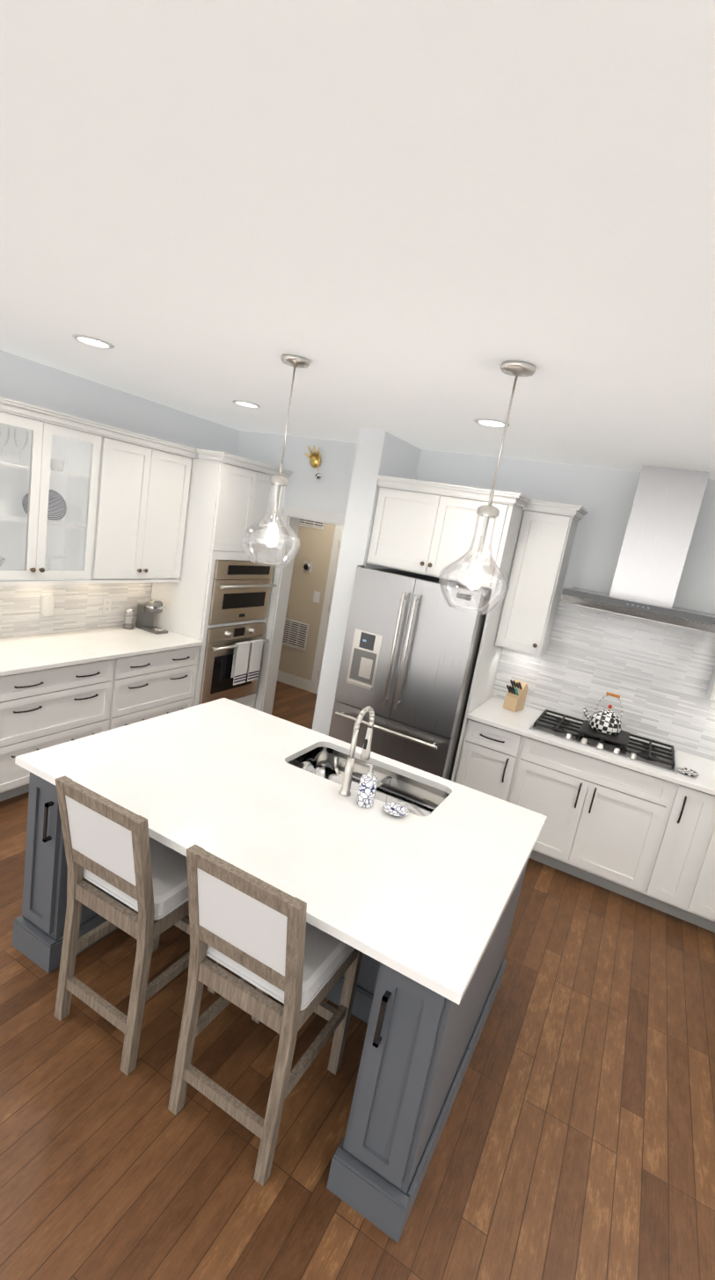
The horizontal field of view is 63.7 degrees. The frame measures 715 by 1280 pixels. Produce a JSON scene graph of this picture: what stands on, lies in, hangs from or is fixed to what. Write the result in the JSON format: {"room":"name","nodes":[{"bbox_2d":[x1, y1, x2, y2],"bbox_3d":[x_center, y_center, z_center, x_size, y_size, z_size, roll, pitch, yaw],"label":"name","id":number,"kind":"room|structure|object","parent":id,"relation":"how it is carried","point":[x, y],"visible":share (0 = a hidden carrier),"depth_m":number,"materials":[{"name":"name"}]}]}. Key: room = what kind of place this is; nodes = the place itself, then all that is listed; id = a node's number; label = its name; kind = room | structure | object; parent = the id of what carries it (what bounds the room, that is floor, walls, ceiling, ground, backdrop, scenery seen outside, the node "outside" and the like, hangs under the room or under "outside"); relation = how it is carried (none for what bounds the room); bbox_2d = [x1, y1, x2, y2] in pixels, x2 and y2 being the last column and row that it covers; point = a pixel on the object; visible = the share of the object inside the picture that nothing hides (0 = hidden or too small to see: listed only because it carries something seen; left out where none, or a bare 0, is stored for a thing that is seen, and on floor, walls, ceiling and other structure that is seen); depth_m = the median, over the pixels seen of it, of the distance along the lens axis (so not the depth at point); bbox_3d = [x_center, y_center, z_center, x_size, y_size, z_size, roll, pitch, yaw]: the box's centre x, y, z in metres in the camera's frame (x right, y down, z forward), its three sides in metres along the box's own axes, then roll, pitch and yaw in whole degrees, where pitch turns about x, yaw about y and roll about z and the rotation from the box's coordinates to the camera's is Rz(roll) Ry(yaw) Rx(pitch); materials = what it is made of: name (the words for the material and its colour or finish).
{"room":"kitchen","nodes":[
{"label":"kitchen","id":0,"kind":"room"},
{"bbox_2d":[0,681,714,1279],"bbox_3d":[-1.323,1.568,1.939,6.685,0.060,10.350,15,13,26],"label":"floor","id":1,"kind":"structure","parent":0,"point":[577,1140],"depth_m":2.06,"materials":[{"name":"brown wood"}]},
{"bbox_2d":[0,646,199,801],"bbox_3d":[-2.234,0.522,3.885,0.662,0.882,2.569,15,13,26],"label":"base cabinet","id":2,"kind":"object","parent":1,"relation":"on","point":[40,709],"visible":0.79,"depth_m":3.90,"materials":[{"name":"painted wood"},{"name":"bronze"}]},
{"bbox_2d":[0,625,203,676],"bbox_3d":[-2.167,0.080,3.789,0.658,0.031,2.583,15,13,26],"label":"countertop","id":3,"kind":"structure","parent":2,"relation":"on","point":[21,654],"depth_m":4.06,"materials":[{"name":"stone"}]},
{"bbox_2d":[0,582,152,638],"bbox_3d":[-2.409,-0.234,3.884,0.008,0.456,2.578,15,13,26],"label":"backsplash","id":4,"kind":"structure","parent":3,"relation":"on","point":[78,607],"depth_m":4.33,"materials":[{"name":"tile"}]},
{"bbox_2d":[39,593,55,617],"bbox_3d":[-2.239,-0.248,4.158,0.040,0.170,0.090,15,13,26],"label":"outlet","id":5,"kind":"object","parent":4,"relation":"attached to","point":[47,604],"visible":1,"depth_m":4.14,"materials":[{"name":"white plastic"}]},
{"bbox_2d":[101,598,111,613],"bbox_3d":[-2.014,-0.275,4.628,0.009,0.118,0.075,15,13,26],"label":"electrical outlet","id":6,"kind":"object","parent":4,"relation":"attached to","point":[106,605],"visible":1,"depth_m":4.62,"materials":[{"name":"white plastic"}]},
{"bbox_2d":[123,608,134,629],"bbox_3d":[-1.895,-0.178,4.769,0.080,0.165,0.080,15,13,26],"label":"glass canister","id":7,"kind":"object","parent":3,"relation":"on","point":[127,626],"visible":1,"depth_m":4.75,"materials":[{"name":"grey"}]},
{"bbox_2d":[134,599,167,634],"bbox_3d":[-1.738,-0.215,4.835,0.312,0.262,0.136,15,13,26],"label":"coffee machine","id":8,"kind":"object","parent":3,"relation":"on","point":[144,615],"visible":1,"depth_m":4.81,"materials":[{"name":"grey metal"}]},
{"bbox_2d":[54,775,223,1076],"bbox_3d":[-0.828,1.011,2.279,0.415,1.045,0.580,15,13,26],"label":"counter stool","id":9,"kind":"object","parent":1,"relation":"on","point":[115,850],"visible":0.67,"depth_m":2.07,"materials":[{"name":"brown wood"}]},
{"bbox_2d":[150,448,293,708],"bbox_3d":[-1.301,-0.399,5.230,0.675,2.435,0.946,15,13,26],"label":"tall cabinet","id":10,"kind":"object","parent":1,"relation":"on","point":[228,499],"visible":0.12,"depth_m":4.78,"materials":[{"name":"white painted wood"}]},
{"bbox_2d":[198,621,269,705],"bbox_3d":[-1.101,0.221,5.224,0.113,0.715,0.772,15,13,26],"label":"wall oven","id":11,"kind":"object","parent":10,"relation":"in","point":[217,680],"visible":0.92,"depth_m":5.09,"materials":[{"name":"silver metal"}]},
{"bbox_2d":[230,639,263,685],"bbox_3d":[-1.015,0.200,5.282,0.042,0.382,0.360,15,13,26],"label":"dish towels","id":12,"kind":"object","parent":11,"relation":"hanging from","point":[246,658],"visible":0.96,"depth_m":5.25,"materials":[{"name":"white fabric"}]},
{"bbox_2d":[208,560,276,625],"bbox_3d":[-0.991,-0.421,5.091,0.113,0.545,0.772,15,13,26],"label":"built-in microwave","id":13,"kind":"object","parent":10,"relation":"in","point":[240,591],"visible":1,"depth_m":5.04,"materials":[{"name":"silver metal"}]},
{"bbox_2d":[167,843,362,1185],"bbox_3d":[-0.289,1.159,2.010,0.415,1.045,0.580,15,13,26],"label":"counter stool","id":14,"kind":"object","parent":1,"relation":"on","point":[265,938],"visible":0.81,"depth_m":1.80,"materials":[{"name":"brown wood"}]},
{"bbox_2d":[12,771,528,1243],"bbox_3d":[-0.348,1.107,2.617,1.922,0.882,1.275,15,13,26],"label":"base cabinet","id":15,"kind":"object","parent":1,"relation":"on","point":[420,1041],"visible":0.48,"depth_m":1.80,"materials":[{"name":"grey wood"}]},
{"bbox_2d":[14,698,546,1004],"bbox_3d":[-0.286,0.754,2.546,1.950,0.215,1.290,15,13,26],"label":"countertop","id":16,"kind":"structure","parent":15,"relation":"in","point":[420,891],"depth_m":2.27,"materials":[{"name":"stone"}]},
{"bbox_2d":[334,705,374,796],"bbox_3d":[-0.011,0.478,2.587,0.105,0.392,0.201,15,13,26],"label":"faucet","id":17,"kind":"object","parent":16,"relation":"on","point":[345,776],"visible":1,"depth_m":2.53,"materials":[{"name":"silver metal"}]},
{"bbox_2d":[356,761,377,807],"bbox_3d":[0.044,0.618,2.469,0.079,0.186,0.075,15,13,26],"label":"soap dispenser","id":18,"kind":"object","parent":16,"relation":"on","point":[367,789],"visible":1,"depth_m":2.45,"materials":[{"name":"multicoloured ceramic"}]},
{"bbox_2d":[383,802,407,816],"bbox_3d":[0.161,0.727,2.448,0.110,0.021,0.109,15,13,26],"label":"dish","id":19,"kind":"object","parent":16,"relation":"on","point":[395,809],"visible":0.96,"depth_m":2.46,"materials":[{"name":"white ceramic"}]},
{"bbox_2d":[276,670,317,694],"bbox_3d":[-0.287,0.639,6.822,3.400,0.130,0.013,15,13,26],"label":"baseboard","id":20,"kind":"structure","parent":1,"relation":"on","point":[295,681],"depth_m":7.06,"materials":[{"name":"white paint"}]},
{"bbox_2d":[254,504,345,714],"bbox_3d":[-0.375,-0.118,5.402,1.060,2.130,0.216,15,13,26],"label":"door frame","id":21,"kind":"structure","parent":1,"relation":"on","point":[274,632],"depth_m":5.54,"materials":[{"name":"white paint"}]},
{"bbox_2d":[328,565,491,780],"bbox_3d":[0.425,0.398,4.422,0.930,1.787,0.878,15,13,26],"label":"refrigerator","id":22,"kind":"object","parent":1,"relation":"on","point":[410,648],"visible":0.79,"depth_m":4.02,"materials":[{"name":"grey metal"}]},
{"bbox_2d":[366,474,530,782],"bbox_3d":[0.553,0.081,4.441,1.038,2.435,0.698,15,13,26],"label":"cabinet","id":23,"kind":"object","parent":1,"relation":"on","point":[424,527],"visible":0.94,"depth_m":4.03,"materials":[{"name":"white wood"}]},
{"bbox_2d":[454,718,714,932],"bbox_3d":[1.591,1.309,3.250,2.481,0.882,2.068,15,13,26],"label":"base cabinet","id":24,"kind":"object","parent":1,"relation":"on","point":[644,839],"visible":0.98,"depth_m":3.70,"materials":[{"name":"white wood"}]},
{"bbox_2d":[466,696,714,795],"bbox_3d":[1.664,0.868,3.152,2.481,0.031,2.083,15,13,26],"label":"countertop","id":25,"kind":"structure","parent":24,"relation":"on","point":[491,711],"depth_m":3.80,"materials":[{"name":"stone"}]},
{"bbox_2d":[502,679,528,712],"bbox_3d":[1.185,0.410,4.310,0.130,0.230,0.215,15,13,26],"label":"knife block","id":26,"kind":"object","parent":25,"relation":"on","point":[515,697],"visible":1,"depth_m":4.29,"materials":[{"name":"beige wood"}]},
{"bbox_2d":[528,709,676,774],"bbox_3d":[1.682,0.669,3.938,0.910,0.044,0.500,15,13,26],"label":"cooktop","id":27,"kind":"object","parent":25,"relation":"in","point":[650,754],"visible":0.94,"depth_m":3.83,"materials":[{"name":"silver metal"}]},
{"bbox_2d":[579,720,629,745],"bbox_3d":[1.706,0.636,3.967,0.300,0.012,0.330,15,13,26],"label":"griddle plate","id":28,"kind":"object","parent":27,"relation":"on","point":[621,738],"visible":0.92,"depth_m":3.88,"materials":[{"name":"grey metal"}]},
{"bbox_2d":[582,691,622,734],"bbox_3d":[1.702,0.489,3.969,0.274,0.269,0.216,15,13,26],"label":"tea kettle","id":29,"kind":"object","parent":28,"relation":"on","point":[607,721],"visible":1,"depth_m":3.91,"materials":[{"name":"multicoloured metal"}]},
{"bbox_2d":[491,596,714,761],"bbox_3d":[2.221,0.321,3.976,2.473,0.879,0.008,15,13,26],"label":"backsplash","id":30,"kind":"structure","parent":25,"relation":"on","point":[655,675],"depth_m":4.12,"materials":[{"name":"tile"}]},
{"bbox_2d":[676,766,698,777],"bbox_3d":[2.050,0.821,3.572,0.120,0.016,0.120,15,13,26],"label":"spoon rest","id":31,"kind":"object","parent":25,"relation":"on","point":[688,772],"visible":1,"depth_m":3.58,"materials":[{"name":"white ceramic"}]},
{"bbox_2d":[0,349,714,752],"bbox_3d":[-1.115,0.221,1.616,6.525,2.740,10.090,15,13,26],"label":"wall","id":32,"kind":"structure","parent":0,"point":[346,483],"depth_m":4.33,"materials":[{"name":"white paint"}]},
{"bbox_2d":[0,396,196,585],"bbox_3d":[-2.126,-0.912,3.645,0.375,1.085,2.599,15,13,26],"label":"upper cabinet","id":33,"kind":"object","parent":32,"relation":"attached to","point":[123,493],"visible":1,"depth_m":4.02,"materials":[{"name":"white wood"}]},
{"bbox_2d":[0,556,5,566],"label":"bowls","id":34,"kind":"object","parent":33,"relation":"in","point":[2,559],"depth_m":3.62,"materials":[{"name":"white ceramic"}]},
{"bbox_2d":[0,424,28,465],"bbox_3d":[-2.168,-1.187,3.462,0.130,0.210,0.335,15,13,26],"label":"stemware","id":35,"kind":"object","parent":33,"relation":"in","point":[15,436],"depth_m":3.54,"materials":[{"name":"clear glass"}]},
{"bbox_2d":[21,493,28,514],"bbox_3d":[-2.190,-0.896,3.759,0.058,0.130,0.038,15,13,26],"label":"plates","id":36,"kind":"object","parent":33,"relation":"in","point":[24,504],"depth_m":3.78,"materials":[{"name":"grey ceramic"}]},
{"bbox_2d":[44,552,65,569],"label":"cake stand","id":37,"kind":"object","parent":33,"relation":"in","point":[59,556],"depth_m":3.99,"materials":[{"name":"white"}]},
{"bbox_2d":[50,458,64,472],"label":"bowls","id":38,"kind":"object","parent":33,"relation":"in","point":[60,463],"depth_m":3.78,"materials":[{"name":"white ceramic"}]},
{"bbox_2d":[47,489,66,520],"bbox_3d":[-2.082,-0.927,3.957,0.058,0.200,0.137,15,13,26],"label":"plates","id":39,"kind":"object","parent":33,"relation":"in","point":[54,494],"depth_m":3.95,"materials":[{"name":"grey ceramic"}]},
{"bbox_2d":[282,618,308,651],"bbox_3d":[-0.774,-0.071,6.999,0.380,0.330,0.012,15,13,26],"label":"air vent","id":40,"kind":"object","parent":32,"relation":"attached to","point":[294,634],"visible":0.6,"depth_m":6.99,"materials":[{"name":"white metal"}]},
{"bbox_2d":[302,560,312,572],"bbox_3d":[-0.601,-0.866,6.806,0.120,0.120,0.030,15,13,26],"label":"thermostat","id":41,"kind":"object","parent":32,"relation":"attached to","point":[307,566],"visible":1,"depth_m":6.80,"materials":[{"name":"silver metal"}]},
{"bbox_2d":[298,518,324,530],"bbox_3d":[-0.542,-1.454,6.716,0.390,0.270,0.012,15,13,26],"label":"air vent","id":42,"kind":"object","parent":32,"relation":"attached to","point":[313,524],"visible":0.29,"depth_m":6.72,"materials":[{"name":"white metal"}]},
{"bbox_2d":[304,444,320,479],"bbox_3d":[-0.388,-1.580,5.102,0.187,0.285,0.079,15,13,26],"label":"decor","id":43,"kind":"object","parent":32,"relation":"attached to","point":[315,460],"visible":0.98,"depth_m":5.08,"materials":[{"name":"gold metal"}]},
{"bbox_2d":[312,590,319,603],"bbox_3d":[-0.486,-0.508,6.795,0.080,0.130,0.012,15,13,26],"label":"light switch","id":44,"kind":"object","parent":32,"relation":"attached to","point":[316,596],"visible":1,"depth_m":6.79,"materials":[{"name":"white plastic"}]},
{"bbox_2d":[309,524,343,693],"bbox_3d":[-0.013,-0.286,6.528,0.930,2.125,0.084,15,13,26],"label":"hall door","id":45,"kind":"structure","parent":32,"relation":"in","point":[327,605],"depth_m":6.73,"materials":[{"name":"white paint"}]},
{"bbox_2d":[494,499,588,656],"bbox_3d":[1.318,-0.440,4.158,0.383,1.063,0.375,15,13,26],"label":"upper cabinet","id":46,"kind":"object","parent":32,"relation":"attached to","point":[545,540],"visible":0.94,"depth_m":4.05,"materials":[{"name":"white wood"}]},
{"bbox_2d":[561,465,714,632],"bbox_3d":[1.933,-0.620,3.732,0.918,0.947,0.511,15,13,26],"label":"range hood","id":47,"kind":"object","parent":32,"relation":"attached to","point":[661,522],"visible":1,"depth_m":3.67,"materials":[{"name":"silver metal"}]},
{"bbox_2d":[706,664,714,700],"bbox_3d":[2.094,0.139,2.055,1.128,1.085,3.460,15,13,26],"label":"upper cabinet","id":48,"kind":"object","parent":32,"relation":"attached to","point":[710,690],"visible":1,"depth_m":3.72,"materials":[{"name":"white wood"}]},
{"bbox_2d":[0,0,714,479],"bbox_3d":[-0.858,-1.146,1.379,6.685,0.080,10.350,15,13,26],"label":"ceiling","id":49,"kind":"structure","parent":0,"point":[417,223],"depth_m":1.26,"materials":[{"name":"white paint"}]},
{"bbox_2d":[72,334,114,349],"bbox_3d":[-1.315,-1.484,2.864,0.194,0.006,0.194,15,13,26],"label":"recessed light","id":50,"kind":"object","parent":49,"relation":"in","point":[92,341],"visible":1,"depth_m":2.85,"materials":[{"name":"white paint"}]},
{"bbox_2d":[232,400,261,407],"bbox_3d":[-0.755,-1.605,3.918,0.194,0.006,0.194,15,13,26],"label":"recessed light","id":51,"kind":"object","parent":49,"relation":"in","point":[245,403],"visible":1,"depth_m":3.89,"materials":[{"name":"white paint"}]},
{"bbox_2d":[241,354,310,567],"bbox_3d":[-0.348,-0.798,2.634,0.274,0.919,0.274,15,13,26],"label":"pendant light","id":52,"kind":"object","parent":49,"relation":"hanging from","point":[272,535],"visible":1,"depth_m":2.65,"materials":[{"name":"clear glass"}]},
{"bbox_2d":[438,360,536,614],"bbox_3d":[0.515,-0.561,2.202,0.274,0.919,0.274,15,13,26],"label":"pendant light","id":53,"kind":"object","parent":49,"relation":"hanging from","point":[477,568],"visible":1,"depth_m":2.22,"materials":[{"name":"clear glass"}]},
{"bbox_2d":[473,418,509,427],"bbox_3d":[0.739,-1.195,3.171,0.194,0.006,0.194,15,13,26],"label":"recessed light","id":54,"kind":"object","parent":49,"relation":"in","point":[490,422],"visible":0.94,"depth_m":3.15,"materials":[{"name":"white paint"}]}
]}

